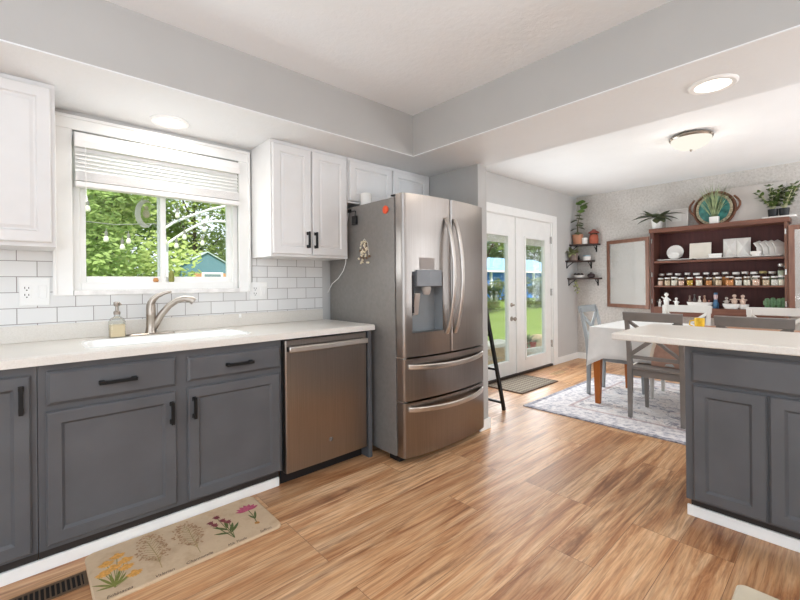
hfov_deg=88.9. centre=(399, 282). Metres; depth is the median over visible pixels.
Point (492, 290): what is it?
shrub
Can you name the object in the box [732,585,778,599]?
kitchen mat
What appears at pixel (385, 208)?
magnet
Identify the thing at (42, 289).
switch
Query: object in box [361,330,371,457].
end panel
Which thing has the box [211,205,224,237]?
tree
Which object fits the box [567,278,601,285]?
corner shelf
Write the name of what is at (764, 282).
spice jar
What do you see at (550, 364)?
trim
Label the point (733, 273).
spice jar
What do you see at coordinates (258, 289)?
outlet plate
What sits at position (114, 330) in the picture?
bottle
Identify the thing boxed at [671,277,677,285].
spice jar
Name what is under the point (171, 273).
ornament
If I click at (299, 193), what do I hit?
upper cabinet
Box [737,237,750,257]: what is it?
plate
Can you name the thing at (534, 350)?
kerb
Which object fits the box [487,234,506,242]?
mini blind
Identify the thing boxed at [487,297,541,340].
lawn
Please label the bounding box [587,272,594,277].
teapot
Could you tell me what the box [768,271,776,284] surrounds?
spice jar
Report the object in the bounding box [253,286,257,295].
socket
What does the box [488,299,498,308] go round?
shrub
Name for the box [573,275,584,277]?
dish
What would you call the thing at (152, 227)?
tree
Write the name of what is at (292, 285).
backsplash
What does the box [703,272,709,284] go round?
spice jar
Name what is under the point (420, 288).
refrigerator
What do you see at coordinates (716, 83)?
recessed light
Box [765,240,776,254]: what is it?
plate
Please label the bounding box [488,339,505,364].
wall
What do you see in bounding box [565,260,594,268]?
corner shelf
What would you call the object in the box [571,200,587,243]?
potted plant
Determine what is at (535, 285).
shrub
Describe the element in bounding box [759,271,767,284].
spice jar
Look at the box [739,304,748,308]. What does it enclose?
serving dish
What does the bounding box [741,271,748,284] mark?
spice jar
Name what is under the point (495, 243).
tree
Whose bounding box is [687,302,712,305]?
serving dish
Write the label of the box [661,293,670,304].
figurine
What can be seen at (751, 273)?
spice jar
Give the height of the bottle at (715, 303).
0.190 m
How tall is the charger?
0.630 m
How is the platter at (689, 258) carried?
on the hutch
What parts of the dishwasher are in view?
kick plate, handle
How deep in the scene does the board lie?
4.79 m
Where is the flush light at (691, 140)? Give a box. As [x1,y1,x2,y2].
[669,130,713,151]
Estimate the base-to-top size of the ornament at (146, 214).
0.697 m
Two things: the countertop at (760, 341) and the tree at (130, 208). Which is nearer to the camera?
the countertop at (760, 341)
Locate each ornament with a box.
[135,196,150,227]
[169,271,173,281]
[358,240,369,263]
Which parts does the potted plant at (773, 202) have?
pot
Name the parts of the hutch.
glass door, panel, rail, panel, panel, glass door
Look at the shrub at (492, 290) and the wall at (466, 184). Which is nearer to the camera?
the wall at (466, 184)
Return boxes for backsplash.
[0,250,321,326]
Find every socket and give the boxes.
[22,285,30,298]
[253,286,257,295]
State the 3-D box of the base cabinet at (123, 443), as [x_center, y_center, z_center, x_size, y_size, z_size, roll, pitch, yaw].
[-1.272,0.775,2.237,1.074,0.875,0.628,-1,0,-42]
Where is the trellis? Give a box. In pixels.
[166,205,224,276]
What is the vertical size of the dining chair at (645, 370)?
0.926 m
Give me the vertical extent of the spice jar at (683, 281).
0.097 m
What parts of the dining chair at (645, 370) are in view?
post, leg, rail, rail, seat, post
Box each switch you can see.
[38,285,46,297]
[261,286,265,295]
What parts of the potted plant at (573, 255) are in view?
pot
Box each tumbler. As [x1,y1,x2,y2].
[763,298,769,307]
[769,298,775,307]
[775,298,780,307]
[780,298,784,307]
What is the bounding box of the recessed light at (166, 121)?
[150,114,188,128]
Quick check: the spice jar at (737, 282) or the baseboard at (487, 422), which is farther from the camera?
the spice jar at (737, 282)
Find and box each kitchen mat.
[85,497,280,599]
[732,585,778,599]
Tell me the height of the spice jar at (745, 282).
0.103 m
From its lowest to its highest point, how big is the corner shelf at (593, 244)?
0.120 m
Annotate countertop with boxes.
[0,309,374,369]
[611,324,799,355]
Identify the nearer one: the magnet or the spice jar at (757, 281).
the magnet
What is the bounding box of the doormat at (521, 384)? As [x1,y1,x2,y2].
[488,374,557,393]
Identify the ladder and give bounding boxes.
[487,306,505,410]
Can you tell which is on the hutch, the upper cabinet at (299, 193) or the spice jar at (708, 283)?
the spice jar at (708, 283)
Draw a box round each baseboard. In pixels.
[479,417,490,431]
[558,352,577,363]
[578,352,637,364]
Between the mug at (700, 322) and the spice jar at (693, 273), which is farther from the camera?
the spice jar at (693, 273)
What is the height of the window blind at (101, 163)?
0.379 m
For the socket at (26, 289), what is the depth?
2.09 m
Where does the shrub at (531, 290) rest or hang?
on the lawn at (534, 316)
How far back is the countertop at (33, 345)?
2.22 m
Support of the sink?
in the countertop at (33, 345)
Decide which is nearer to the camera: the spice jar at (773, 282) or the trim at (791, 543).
the trim at (791, 543)
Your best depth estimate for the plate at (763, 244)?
4.63 m
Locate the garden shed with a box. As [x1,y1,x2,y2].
[173,251,225,276]
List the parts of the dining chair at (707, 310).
leg, post, rail, post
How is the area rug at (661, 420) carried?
on the floor
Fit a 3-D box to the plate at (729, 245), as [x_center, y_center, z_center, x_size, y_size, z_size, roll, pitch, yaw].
[3.971,-0.419,4.909,0.086,0.232,0.127,-1,0,-42]
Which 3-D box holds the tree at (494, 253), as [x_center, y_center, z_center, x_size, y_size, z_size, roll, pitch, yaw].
[12.318,-4.225,53.366,11.239,11.256,13.742,-1,0,-42]
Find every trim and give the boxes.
[0,477,278,586]
[486,202,557,364]
[488,363,552,383]
[687,503,799,552]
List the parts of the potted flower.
pot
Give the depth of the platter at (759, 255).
4.60 m
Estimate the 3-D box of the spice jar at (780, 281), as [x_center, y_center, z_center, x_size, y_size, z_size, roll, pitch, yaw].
[4.209,-0.029,4.490,0.072,0.109,0.070,-1,0,-42]
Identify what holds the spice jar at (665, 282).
on the hutch
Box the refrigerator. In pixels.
[330,192,483,461]
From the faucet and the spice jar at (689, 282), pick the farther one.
the spice jar at (689, 282)
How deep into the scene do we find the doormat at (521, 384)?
4.76 m
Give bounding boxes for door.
[486,212,516,380]
[518,218,552,371]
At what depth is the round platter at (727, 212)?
4.99 m
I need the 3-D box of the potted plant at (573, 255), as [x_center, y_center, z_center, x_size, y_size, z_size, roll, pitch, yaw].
[2.607,-0.449,6.091,0.209,0.219,0.214,-1,0,-42]
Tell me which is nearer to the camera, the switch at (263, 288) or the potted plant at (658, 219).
the switch at (263, 288)
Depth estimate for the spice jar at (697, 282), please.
5.03 m
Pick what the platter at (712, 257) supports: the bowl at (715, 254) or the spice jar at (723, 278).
the bowl at (715, 254)
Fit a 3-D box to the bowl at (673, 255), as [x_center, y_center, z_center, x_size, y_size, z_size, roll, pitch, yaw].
[3.566,-0.358,5.309,0.049,0.092,0.124,-1,0,-42]
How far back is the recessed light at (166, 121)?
2.36 m
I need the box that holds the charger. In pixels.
[328,209,356,291]
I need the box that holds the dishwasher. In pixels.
[280,331,367,483]
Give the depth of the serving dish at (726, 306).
4.78 m
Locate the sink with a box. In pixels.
[80,329,250,347]
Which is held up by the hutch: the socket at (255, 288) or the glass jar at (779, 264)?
the glass jar at (779, 264)
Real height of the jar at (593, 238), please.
0.134 m
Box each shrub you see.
[487,280,504,311]
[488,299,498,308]
[491,277,504,301]
[526,276,541,308]
[527,277,541,307]
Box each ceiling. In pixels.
[105,0,671,115]
[486,83,799,197]
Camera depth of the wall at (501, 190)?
5.77 m
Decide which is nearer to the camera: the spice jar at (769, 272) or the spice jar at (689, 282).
the spice jar at (769, 272)
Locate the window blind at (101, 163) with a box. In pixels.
[73,131,239,206]
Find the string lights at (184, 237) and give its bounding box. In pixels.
[86,198,224,249]
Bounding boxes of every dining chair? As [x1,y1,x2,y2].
[577,304,644,394]
[622,311,685,428]
[650,305,711,398]
[714,315,794,331]
[746,307,799,329]
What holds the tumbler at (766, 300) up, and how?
on the hutch
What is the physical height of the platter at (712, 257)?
0.019 m
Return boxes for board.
[726,181,785,221]
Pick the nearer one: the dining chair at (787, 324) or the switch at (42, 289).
the switch at (42, 289)
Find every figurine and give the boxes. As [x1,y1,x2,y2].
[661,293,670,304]
[730,294,738,303]
[739,295,746,304]
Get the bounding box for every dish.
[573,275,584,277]
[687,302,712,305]
[722,303,739,308]
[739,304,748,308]
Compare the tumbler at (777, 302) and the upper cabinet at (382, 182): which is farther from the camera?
the tumbler at (777, 302)
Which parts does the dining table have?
leg, leg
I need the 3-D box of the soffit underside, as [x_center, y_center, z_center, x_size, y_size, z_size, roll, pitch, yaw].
[0.273,-0.961,-0.251,5.480,0.006,6.449,-1,0,-42]
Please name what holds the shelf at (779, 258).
attached to the hutch
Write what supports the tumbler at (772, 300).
on the hutch
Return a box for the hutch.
[607,216,799,317]
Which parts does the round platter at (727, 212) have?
tray handle, teal dish, tray handle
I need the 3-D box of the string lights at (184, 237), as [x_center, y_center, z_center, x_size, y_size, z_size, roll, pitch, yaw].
[-2.476,-0.540,3.898,2.200,0.470,0.044,-1,0,-42]
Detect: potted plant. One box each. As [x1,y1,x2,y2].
[566,247,580,259]
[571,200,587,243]
[632,210,684,228]
[753,184,787,216]
[768,181,799,215]
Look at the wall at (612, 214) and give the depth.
5.81 m
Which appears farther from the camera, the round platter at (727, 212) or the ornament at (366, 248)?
the round platter at (727, 212)
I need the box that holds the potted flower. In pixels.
[527,334,541,347]
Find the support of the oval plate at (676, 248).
on the platter at (689, 258)
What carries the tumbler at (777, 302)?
on the hutch
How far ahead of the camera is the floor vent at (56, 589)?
1.61 m
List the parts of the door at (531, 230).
glass frame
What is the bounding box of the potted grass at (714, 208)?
[691,184,731,223]
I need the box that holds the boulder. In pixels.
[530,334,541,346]
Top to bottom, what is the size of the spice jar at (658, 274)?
0.157 m
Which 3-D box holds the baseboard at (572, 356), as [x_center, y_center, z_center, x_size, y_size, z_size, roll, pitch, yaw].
[2.538,1.128,6.148,0.658,0.095,0.014,-1,0,-42]
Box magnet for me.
[382,206,387,213]
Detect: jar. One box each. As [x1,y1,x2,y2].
[582,255,590,259]
[589,234,598,243]
[658,274,664,285]
[658,278,663,285]
[664,278,670,285]
[666,273,672,285]
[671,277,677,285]
[678,278,684,285]
[684,273,690,284]
[687,277,692,285]
[693,273,699,284]
[695,277,702,285]
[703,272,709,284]
[706,277,711,285]
[712,272,719,284]
[715,277,721,285]
[722,272,728,284]
[725,276,733,285]
[732,272,739,284]
[735,277,741,284]
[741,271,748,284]
[743,276,750,284]
[750,272,757,284]
[752,276,759,284]
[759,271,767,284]
[762,277,769,284]
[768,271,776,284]
[771,276,777,284]
[777,263,784,278]
[778,275,784,284]
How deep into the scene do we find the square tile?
5.13 m
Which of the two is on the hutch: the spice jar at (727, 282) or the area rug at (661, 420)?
the spice jar at (727, 282)
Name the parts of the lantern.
flared lid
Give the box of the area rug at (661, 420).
[523,373,685,444]
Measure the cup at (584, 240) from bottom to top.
0.091 m
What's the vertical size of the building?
3.970 m
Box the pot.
[709,216,719,223]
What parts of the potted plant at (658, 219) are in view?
pot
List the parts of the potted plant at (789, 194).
pot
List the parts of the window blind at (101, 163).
pull cord, rail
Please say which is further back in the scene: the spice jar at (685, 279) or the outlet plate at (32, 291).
the spice jar at (685, 279)
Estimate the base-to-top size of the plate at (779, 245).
0.204 m
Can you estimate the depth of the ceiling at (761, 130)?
4.17 m
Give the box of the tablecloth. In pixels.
[587,320,693,366]
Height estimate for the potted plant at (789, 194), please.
0.353 m
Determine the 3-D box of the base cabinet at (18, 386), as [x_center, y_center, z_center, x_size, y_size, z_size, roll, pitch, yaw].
[-2.030,0.782,1.546,0.972,0.875,0.628,-1,0,-42]
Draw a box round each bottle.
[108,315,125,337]
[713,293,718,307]
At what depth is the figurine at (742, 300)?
4.74 m
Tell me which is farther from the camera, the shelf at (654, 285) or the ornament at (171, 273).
the shelf at (654, 285)
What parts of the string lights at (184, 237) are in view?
bulb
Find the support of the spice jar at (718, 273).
on the hutch
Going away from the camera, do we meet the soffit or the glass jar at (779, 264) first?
the soffit
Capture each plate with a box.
[19,278,49,305]
[250,282,266,299]
[667,245,683,258]
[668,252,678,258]
[723,238,736,257]
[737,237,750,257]
[753,241,762,254]
[759,240,769,254]
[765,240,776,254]
[771,240,783,255]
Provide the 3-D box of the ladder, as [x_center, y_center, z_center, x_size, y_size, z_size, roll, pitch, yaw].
[0.669,0.384,3.810,0.486,1.628,0.409,-1,0,-42]
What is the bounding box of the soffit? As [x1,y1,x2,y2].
[0,0,799,155]
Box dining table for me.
[593,325,799,403]
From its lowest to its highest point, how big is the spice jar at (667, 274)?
0.163 m
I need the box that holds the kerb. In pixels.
[527,346,541,355]
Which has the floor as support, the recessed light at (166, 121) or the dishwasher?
the dishwasher
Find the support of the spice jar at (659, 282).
on the hutch
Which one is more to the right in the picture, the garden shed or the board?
the board
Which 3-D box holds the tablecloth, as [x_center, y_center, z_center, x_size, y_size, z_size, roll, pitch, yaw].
[2.427,0.611,4.037,1.027,0.382,0.806,-1,0,-42]
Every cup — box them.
[360,193,371,204]
[582,238,587,243]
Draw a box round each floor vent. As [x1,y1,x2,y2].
[9,570,88,599]
[549,370,566,374]
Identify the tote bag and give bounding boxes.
[650,343,678,368]
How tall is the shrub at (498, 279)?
1.813 m
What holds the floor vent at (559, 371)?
in the floor
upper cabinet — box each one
[0,72,55,250]
[251,138,347,260]
[347,157,428,207]
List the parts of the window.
sash, sill, sash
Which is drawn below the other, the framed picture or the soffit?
the framed picture
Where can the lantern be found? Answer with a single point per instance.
(593, 238)
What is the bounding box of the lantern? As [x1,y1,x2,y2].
[588,229,598,243]
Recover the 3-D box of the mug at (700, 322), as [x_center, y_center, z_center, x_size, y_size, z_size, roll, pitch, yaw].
[2.675,0.368,3.675,0.078,0.105,0.121,-1,0,-42]
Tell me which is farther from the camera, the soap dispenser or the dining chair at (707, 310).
the dining chair at (707, 310)
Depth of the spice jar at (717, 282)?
4.88 m
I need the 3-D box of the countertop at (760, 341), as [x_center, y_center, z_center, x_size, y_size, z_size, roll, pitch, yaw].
[2.150,0.283,1.671,0.694,0.035,2.177,-1,0,-42]
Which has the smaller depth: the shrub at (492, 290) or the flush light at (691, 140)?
the flush light at (691, 140)
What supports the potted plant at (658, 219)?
on the hutch
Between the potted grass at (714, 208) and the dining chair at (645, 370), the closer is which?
the dining chair at (645, 370)
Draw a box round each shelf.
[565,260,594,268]
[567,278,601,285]
[569,243,599,251]
[654,256,784,263]
[654,285,784,286]
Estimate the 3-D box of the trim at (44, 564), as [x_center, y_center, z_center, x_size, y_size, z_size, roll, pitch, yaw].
[-2.088,1.194,1.186,3.695,0.052,0.013,-1,0,-42]
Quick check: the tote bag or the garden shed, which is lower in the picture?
the tote bag
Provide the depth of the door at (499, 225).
5.11 m
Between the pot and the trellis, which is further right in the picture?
the pot
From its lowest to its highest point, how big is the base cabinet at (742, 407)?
0.877 m
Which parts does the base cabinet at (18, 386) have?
handle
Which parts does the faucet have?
plate, lever, spout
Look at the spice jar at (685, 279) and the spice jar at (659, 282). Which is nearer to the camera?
the spice jar at (685, 279)
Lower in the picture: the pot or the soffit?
the pot
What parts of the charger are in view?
power cord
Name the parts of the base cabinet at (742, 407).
door, drawer, door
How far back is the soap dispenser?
2.25 m
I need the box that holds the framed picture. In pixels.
[666,208,688,227]
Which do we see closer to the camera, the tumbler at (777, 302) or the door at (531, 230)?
the tumbler at (777, 302)
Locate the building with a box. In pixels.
[487,258,541,299]
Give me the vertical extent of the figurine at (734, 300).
0.149 m
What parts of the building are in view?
post, post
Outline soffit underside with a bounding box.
[0,25,799,176]
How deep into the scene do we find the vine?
6.14 m
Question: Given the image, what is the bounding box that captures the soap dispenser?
[108,302,125,337]
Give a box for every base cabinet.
[0,366,37,572]
[37,340,281,559]
[685,346,799,539]
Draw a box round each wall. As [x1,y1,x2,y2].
[55,108,577,356]
[429,164,487,418]
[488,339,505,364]
[576,162,799,352]
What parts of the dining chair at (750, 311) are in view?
post, rail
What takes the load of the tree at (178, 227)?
on the lawn at (534, 316)
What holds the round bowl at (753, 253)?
on the platter at (759, 255)
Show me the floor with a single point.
(534, 504)
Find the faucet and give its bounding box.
[126,290,195,336]
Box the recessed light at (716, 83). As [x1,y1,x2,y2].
[688,73,738,94]
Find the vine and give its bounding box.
[573,280,579,293]
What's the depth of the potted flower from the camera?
7.00 m
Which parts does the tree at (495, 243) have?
crown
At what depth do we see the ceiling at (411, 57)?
2.06 m
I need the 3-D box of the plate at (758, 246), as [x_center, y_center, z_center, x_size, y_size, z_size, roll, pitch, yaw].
[4.157,-0.390,4.693,0.136,0.204,0.086,-1,0,9]
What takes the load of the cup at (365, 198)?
on the refrigerator
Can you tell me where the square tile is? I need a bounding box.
[689,242,710,258]
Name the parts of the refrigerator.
panel, door, control panel, drawer, drawer, handle, handle, handle, handle, door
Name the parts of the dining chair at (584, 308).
post, rail, post, leg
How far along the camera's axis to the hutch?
5.04 m
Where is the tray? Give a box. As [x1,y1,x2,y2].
[761,214,796,218]
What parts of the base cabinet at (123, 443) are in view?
drawer, door, handle, handle, handle, door, drawer, handle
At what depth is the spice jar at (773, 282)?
4.51 m
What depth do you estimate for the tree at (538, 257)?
60.49 m
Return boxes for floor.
[0,358,799,599]
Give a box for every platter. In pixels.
[658,258,694,260]
[689,191,740,223]
[694,257,735,259]
[737,255,782,257]
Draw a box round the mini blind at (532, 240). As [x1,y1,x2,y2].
[526,238,542,246]
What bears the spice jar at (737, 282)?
on the hutch
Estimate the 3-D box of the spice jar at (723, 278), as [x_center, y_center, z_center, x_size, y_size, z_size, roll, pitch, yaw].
[3.934,-0.053,4.925,0.074,0.163,0.072,-1,0,-42]
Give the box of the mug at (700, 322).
[689,318,704,326]
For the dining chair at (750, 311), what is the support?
on the area rug at (661, 420)
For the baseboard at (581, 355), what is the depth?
6.32 m
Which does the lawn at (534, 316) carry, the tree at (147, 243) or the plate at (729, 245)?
the tree at (147, 243)
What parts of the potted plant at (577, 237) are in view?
pot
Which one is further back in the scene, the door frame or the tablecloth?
the door frame
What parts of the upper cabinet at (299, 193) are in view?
door, handle, handle, door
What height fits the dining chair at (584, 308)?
0.926 m
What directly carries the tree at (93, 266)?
on the lawn at (534, 316)
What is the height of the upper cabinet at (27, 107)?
0.769 m
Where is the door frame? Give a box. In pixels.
[515,217,518,372]
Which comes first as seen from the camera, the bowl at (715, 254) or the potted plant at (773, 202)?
the potted plant at (773, 202)
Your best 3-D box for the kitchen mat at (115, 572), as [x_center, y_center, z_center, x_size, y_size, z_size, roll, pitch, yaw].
[-0.985,1.202,1.907,0.752,0.013,0.390,-1,0,-42]
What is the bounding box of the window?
[52,111,250,295]
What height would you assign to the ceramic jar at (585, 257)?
0.081 m
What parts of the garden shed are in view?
door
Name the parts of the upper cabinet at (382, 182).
door, door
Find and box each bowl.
[708,253,722,257]
[749,251,761,255]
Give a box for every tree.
[85,189,147,275]
[86,189,156,276]
[88,193,202,276]
[115,198,192,276]
[144,197,225,262]
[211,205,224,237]
[487,234,528,257]
[487,239,539,257]
[526,240,540,261]
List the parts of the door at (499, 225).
glass frame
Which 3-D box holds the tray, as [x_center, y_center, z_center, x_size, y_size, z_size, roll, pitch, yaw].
[4.224,-0.732,4.547,0.140,0.021,0.290,-1,0,-42]
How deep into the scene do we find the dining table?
3.96 m
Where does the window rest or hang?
in the wall at (501, 190)

